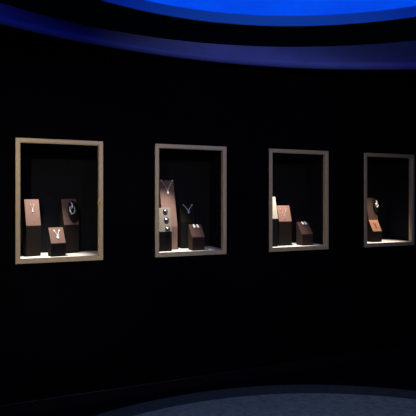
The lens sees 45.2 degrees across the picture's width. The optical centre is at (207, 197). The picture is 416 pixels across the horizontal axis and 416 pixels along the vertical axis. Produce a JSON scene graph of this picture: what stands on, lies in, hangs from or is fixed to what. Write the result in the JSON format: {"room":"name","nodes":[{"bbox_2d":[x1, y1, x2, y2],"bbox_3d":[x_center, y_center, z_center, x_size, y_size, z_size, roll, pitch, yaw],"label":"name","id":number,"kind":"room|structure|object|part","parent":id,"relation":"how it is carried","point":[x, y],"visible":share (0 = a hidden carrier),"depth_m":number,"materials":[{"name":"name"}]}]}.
{"room":"shop","nodes":[
{"label":"shop","id":0,"kind":"room"},
{"bbox_2d":[0,40,415,404],"bbox_3d":[-0.174,0.000,4.304,9.400,3.100,0.450,0,0,-23],"label":"wall","id":1,"kind":"structure","parent":0,"point":[131,316],"depth_m":4.07,"materials":[{"name":"black paint"}]},
{"bbox_2d":[15,138,102,263],"bbox_3d":[-1.156,-0.073,3.851,0.675,1.094,0.409,0,0,-23],"label":"display case","id":2,"kind":"object","parent":1,"relation":"attached to","point":[48,171],"visible":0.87,"depth_m":4.01,"materials":[{"name":"wood"}]},
{"bbox_2d":[23,199,40,256],"bbox_3d":[-1.337,0.227,3.790,0.108,0.426,0.110,0,0,-35],"label":"stand","id":3,"kind":"object","parent":2,"relation":"on","point":[31,220],"visible":1,"depth_m":3.76,"materials":[{"name":"brown wood"}]},
{"bbox_3d":[-1.324,0.114,3.772,0.108,0.198,0.065,0,0,-35],"label":"slanted panel","id":4,"kind":"part","parent":3,"relation":"part of","materials":[{"name":"pink fabric"}]},
{"bbox_2d":[48,227,65,256],"bbox_3d":[-1.142,0.334,3.774,0.110,0.213,0.090,0,0,-34],"label":"stand","id":5,"kind":"object","parent":2,"relation":"on","point":[56,247],"visible":1,"depth_m":3.75,"materials":[{"name":"black fabric"}]},
{"bbox_3d":[-1.138,0.286,3.769,0.110,0.116,0.076,0,0,-34],"label":"slanted panel","id":6,"kind":"part","parent":5,"relation":"part of","materials":[{"name":"brown wood"}]},
{"bbox_2d":[20,251,97,258],"bbox_3d":[-1.162,0.451,3.865,0.655,0.020,0.358,0,0,-23],"label":"display shelf","id":7,"kind":"object","parent":2,"relation":"attached to","point":[44,254],"depth_m":3.80,"materials":[{"name":"white paint"}]},
{"bbox_2d":[59,199,78,253],"bbox_3d":[-1.108,0.226,3.995,0.128,0.428,0.121,0,0,-40],"label":"stand","id":8,"kind":"object","parent":2,"relation":"on","point":[70,223],"visible":0.95,"depth_m":3.96,"materials":[{"name":"brown fabric"}]},
{"bbox_3d":[-1.099,0.114,3.981,0.124,0.204,0.065,0,0,-40],"label":"slanted panel","id":9,"kind":"part","parent":8,"relation":"part of","materials":[{"name":"brown fabric"}]},
{"bbox_2d":[69,202,74,214],"bbox_3d":[-1.079,0.084,3.964,0.035,0.103,0.052,0,0,37],"label":"brooch","id":10,"kind":"object","parent":8,"relation":"attached to","point":[70,208],"visible":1,"depth_m":3.96,"materials":[{"name":"silver metal"}]},
{"bbox_3d":[-0.858,-0.074,3.998,0.010,1.071,0.368,0,0,-23],"label":"panel","id":11,"kind":"part","parent":2,"relation":"part of","materials":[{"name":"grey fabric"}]},
{"bbox_2d":[155,144,226,257],"bbox_3d":[-0.207,-0.073,4.251,0.675,1.094,0.402,0,0,-23],"label":"display case","id":12,"kind":"object","parent":1,"relation":"attached to","point":[198,173],"visible":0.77,"depth_m":4.43,"materials":[{"name":"beige metal"}]},
{"bbox_2d":[159,208,171,251],"bbox_3d":[-0.366,0.263,4.126,0.113,0.355,0.100,0,0,-23],"label":"stand","id":13,"kind":"object","parent":12,"relation":"on","point":[165,237],"visible":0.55,"depth_m":4.09,"materials":[{"name":"black fabric"}]},
{"bbox_3d":[-0.360,0.183,4.110,0.113,0.195,0.065,0,0,-23],"label":"slanted panel","id":14,"kind":"part","parent":13,"relation":"part of","materials":[{"name":"grey fabric"}]},
{"bbox_2d":[159,180,177,249],"bbox_3d":[-0.342,0.146,4.266,0.130,0.588,0.130,0,0,-23],"label":"stand","id":15,"kind":"object","parent":12,"relation":"on","point":[166,200],"visible":0.58,"depth_m":4.26,"materials":[{"name":"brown fabric"}]},
{"bbox_3d":[-0.340,0.050,4.261,0.130,0.395,0.117,0,0,-23],"label":"slanted panel","id":16,"kind":"part","parent":15,"relation":"part of","materials":[{"name":"pink fabric"}]},
{"bbox_3d":[-0.283,-0.074,4.432,0.655,1.071,0.010,0,0,-23],"label":"panel","id":17,"kind":"part","parent":12,"relation":"part of","materials":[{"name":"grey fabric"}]},
{"bbox_2d":[177,206,194,248],"bbox_3d":[-0.191,0.257,4.378,0.127,0.368,0.110,0,0,-23],"label":"stand","id":18,"kind":"object","parent":12,"relation":"on","point":[184,218],"visible":0.88,"depth_m":4.34,"materials":[{"name":"black fabric"}]},
{"bbox_3d":[-0.181,0.145,4.355,0.127,0.146,0.060,0,0,-23],"label":"slanted panel","id":19,"kind":"part","parent":18,"relation":"part of","materials":[{"name":"brown fabric"}]},
{"bbox_2d":[159,246,220,252],"bbox_3d":[-0.212,0.451,4.262,0.655,0.020,0.358,0,0,-23],"label":"display shelf","id":20,"kind":"object","parent":12,"relation":"attached to","point":[207,248],"depth_m":4.24,"materials":[{"name":"white paint"}]},
{"bbox_2d":[188,224,204,250],"bbox_3d":[-0.097,0.334,4.201,0.112,0.213,0.100,0,0,-23],"label":"stand","id":21,"kind":"object","parent":12,"relation":"on","point":[196,238],"visible":1,"depth_m":4.17,"materials":[{"name":"brown fabric"}]},
{"bbox_3d":[-0.095,0.280,4.197,0.112,0.105,0.092,0,0,-23],"label":"slanted panel","id":22,"kind":"part","parent":21,"relation":"part of","materials":[{"name":"fabric"}]},
{"bbox_3d":[0.093,-0.074,4.395,0.010,1.071,0.368,0,0,-23],"label":"panel","id":23,"kind":"part","parent":12,"relation":"part of","materials":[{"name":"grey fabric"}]},
{"bbox_2d":[0,3,415,69],"bbox_3d":[1.429,-1.178,0.449,7.788,0.144,7.800,0,0,-23],"label":"ceiling","id":24,"kind":"structure","parent":1,"relation":"attached to","point":[395,55],"depth_m":4.09,"materials":[{"name":"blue paint"}]},
{"bbox_2d":[0,344,415,415],"bbox_3d":[-0.084,1.505,4.090,9.400,0.090,0.014,0,0,-23],"label":"baseboard","id":25,"kind":"structure","parent":1,"relation":"attached to","point":[46,404],"depth_m":4.06,"materials":[{"name":"black"}]},
{"bbox_2d":[269,148,328,251],"bbox_3d":[0.743,-0.073,4.648,0.675,1.094,0.402,0,0,-23],"label":"display case","id":26,"kind":"object","parent":1,"relation":"attached to","point":[298,179],"visible":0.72,"depth_m":4.83,"materials":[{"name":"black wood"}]},
{"bbox_2d":[273,197,277,246],"bbox_3d":[0.558,0.217,4.507,0.112,0.446,0.100,0,0,-23],"label":"stand","id":27,"kind":"object","parent":26,"relation":"on","point":[275,216],"visible":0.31,"depth_m":4.48,"materials":[{"name":"black fabric"}]},
{"bbox_3d":[0.566,0.093,4.486,0.112,0.198,0.055,0,0,-23],"label":"slanted panel","id":28,"kind":"part","parent":27,"relation":"part of","materials":[{"name":"beige fabric"}]},
{"bbox_2d":[276,206,291,245],"bbox_3d":[0.689,0.257,4.611,0.134,0.366,0.100,0,0,-23],"label":"stand","id":29,"kind":"object","parent":26,"relation":"on","point":[284,225],"visible":0.91,"depth_m":4.57,"materials":[{"name":"brown fabric"}]},
{"bbox_3d":[0.699,0.147,4.588,0.134,0.146,0.050,0,0,-23],"label":"slanted panel","id":30,"kind":"part","parent":29,"relation":"part of","materials":[{"name":"pink fabric"}]},
{"bbox_3d":[0.667,-0.074,4.829,0.655,1.071,0.010,0,0,-23],"label":"panel","id":31,"kind":"part","parent":26,"relation":"part of","materials":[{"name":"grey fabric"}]},
{"bbox_2d":[273,242,322,247],"bbox_3d":[0.738,0.451,4.659,0.655,0.020,0.358,0,0,-23],"label":"display shelf","id":32,"kind":"object","parent":26,"relation":"attached to","point":[293,243],"depth_m":4.59,"materials":[{"name":"white paint"}]},
{"bbox_2d":[296,222,312,245],"bbox_3d":[0.897,0.334,4.640,0.120,0.213,0.100,0,0,-23],"label":"stand","id":33,"kind":"object","parent":26,"relation":"on","point":[304,235],"visible":1,"depth_m":4.61,"materials":[{"name":"brown wood"}]},
{"bbox_3d":[0.899,0.284,4.635,0.120,0.112,0.089,0,0,-23],"label":"slanted panel","id":34,"kind":"part","parent":33,"relation":"part of","materials":[{"name":"fabric"}]},
{"bbox_3d":[1.043,-0.074,4.792,0.010,1.071,0.368,0,0,-23],"label":"panel","id":35,"kind":"part","parent":26,"relation":"part of","materials":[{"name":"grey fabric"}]},
{"bbox_2d":[364,153,413,246],"bbox_3d":[1.694,-0.073,5.046,0.675,1.094,0.402,0,0,-23],"label":"display case","id":36,"kind":"object","parent":1,"relation":"attached to","point":[388,178],"visible":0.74,"depth_m":5.20,"materials":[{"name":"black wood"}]},
{"bbox_2d":[367,198,378,219],"bbox_3d":[1.670,0.222,5.124,0.138,0.437,0.100,0,0,-23],"label":"stand","id":37,"kind":"object","parent":36,"relation":"on","point":[372,211],"visible":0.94,"depth_m":5.09,"materials":[{"name":"brown fabric"}]},
{"bbox_2d":[367,220,381,241],"bbox_3d":[1.659,0.333,4.981,0.110,0.216,0.085,0,0,-23],"label":"stand","id":38,"kind":"object","parent":36,"relation":"on","point":[374,234],"visible":1,"depth_m":4.96,"materials":[{"name":"brown wood"}]},
{"bbox_3d":[1.663,0.280,4.973,0.110,0.111,0.066,0,0,-23],"label":"slanted panel","id":39,"kind":"part","parent":38,"relation":"part of","materials":[{"name":"orange fabric"}]},
{"bbox_3d":[1.619,-0.074,5.227,0.655,1.071,0.010,0,0,-23],"label":"panel","id":40,"kind":"part","parent":36,"relation":"part of","materials":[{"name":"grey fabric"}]},
{"bbox_2d":[367,239,408,242],"bbox_3d":[1.690,0.451,5.057,0.655,0.020,0.358,0,0,-23],"label":"display shelf","id":41,"kind":"object","parent":36,"relation":"attached to","point":[386,240],"depth_m":5.01,"materials":[{"name":"white paint"}]},
{"bbox_3d":[1.994,-0.074,5.190,0.010,1.071,0.368,0,0,-23],"label":"panel","id":42,"kind":"part","parent":36,"relation":"part of","materials":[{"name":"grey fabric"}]},
{"bbox_2d":[0,0,415,46],"bbox_3d":[0.710,-1.250,1.450,5.402,0.001,5.402,0,0,-23],"label":"ceiling","id":43,"kind":"structure","parent":0,"point":[94,13],"depth_m":3.70,"materials":[{"name":"black paint"}]},
{"bbox_2d":[100,0,415,25],"bbox_3d":[0.596,-1.304,1.709,3.916,0.113,3.932,0,0,-23],"label":"ceiling light","id":44,"kind":"object","parent":43,"relation":"attached to","point":[238,12],"visible":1,"depth_m":3.52,"materials":[{"name":"blue fabric"}]},
{"bbox_3d":[0.615,-1.345,1.801,3.776,0.030,3.776,0,0,-23],"label":"light panel","id":45,"kind":"part","parent":44,"relation":"part of","materials":[{"name":"blue plastic"}]},
{"bbox_2d":[0,24,415,86],"bbox_3d":[1.613,-1.106,0.031,9.400,0.001,8.813,0,0,-23],"label":"trim","id":46,"kind":"structure","parent":0,"point":[396,77],"depth_m":4.19,"materials":[{"name":"black"}]},
{"bbox_2d":[17,353,415,415],"bbox_3d":[1.545,1.600,0.193,9.600,0.100,9.363,0,0,-23],"label":"floor","id":47,"kind":"structure","parent":0,"point":[395,372],"depth_m":4.21,"materials":[{"name":"black"}]},
{"bbox_2d":[94,385,415,415],"bbox_3d":[0.831,1.544,1.530,5.170,0.011,5.170,0,0,-23],"label":"carpet","id":48,"kind":"object","parent":47,"relation":"on","point":[273,400],"visible":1,"depth_m":3.73,"materials":[{"name":"carpet"}]}
]}

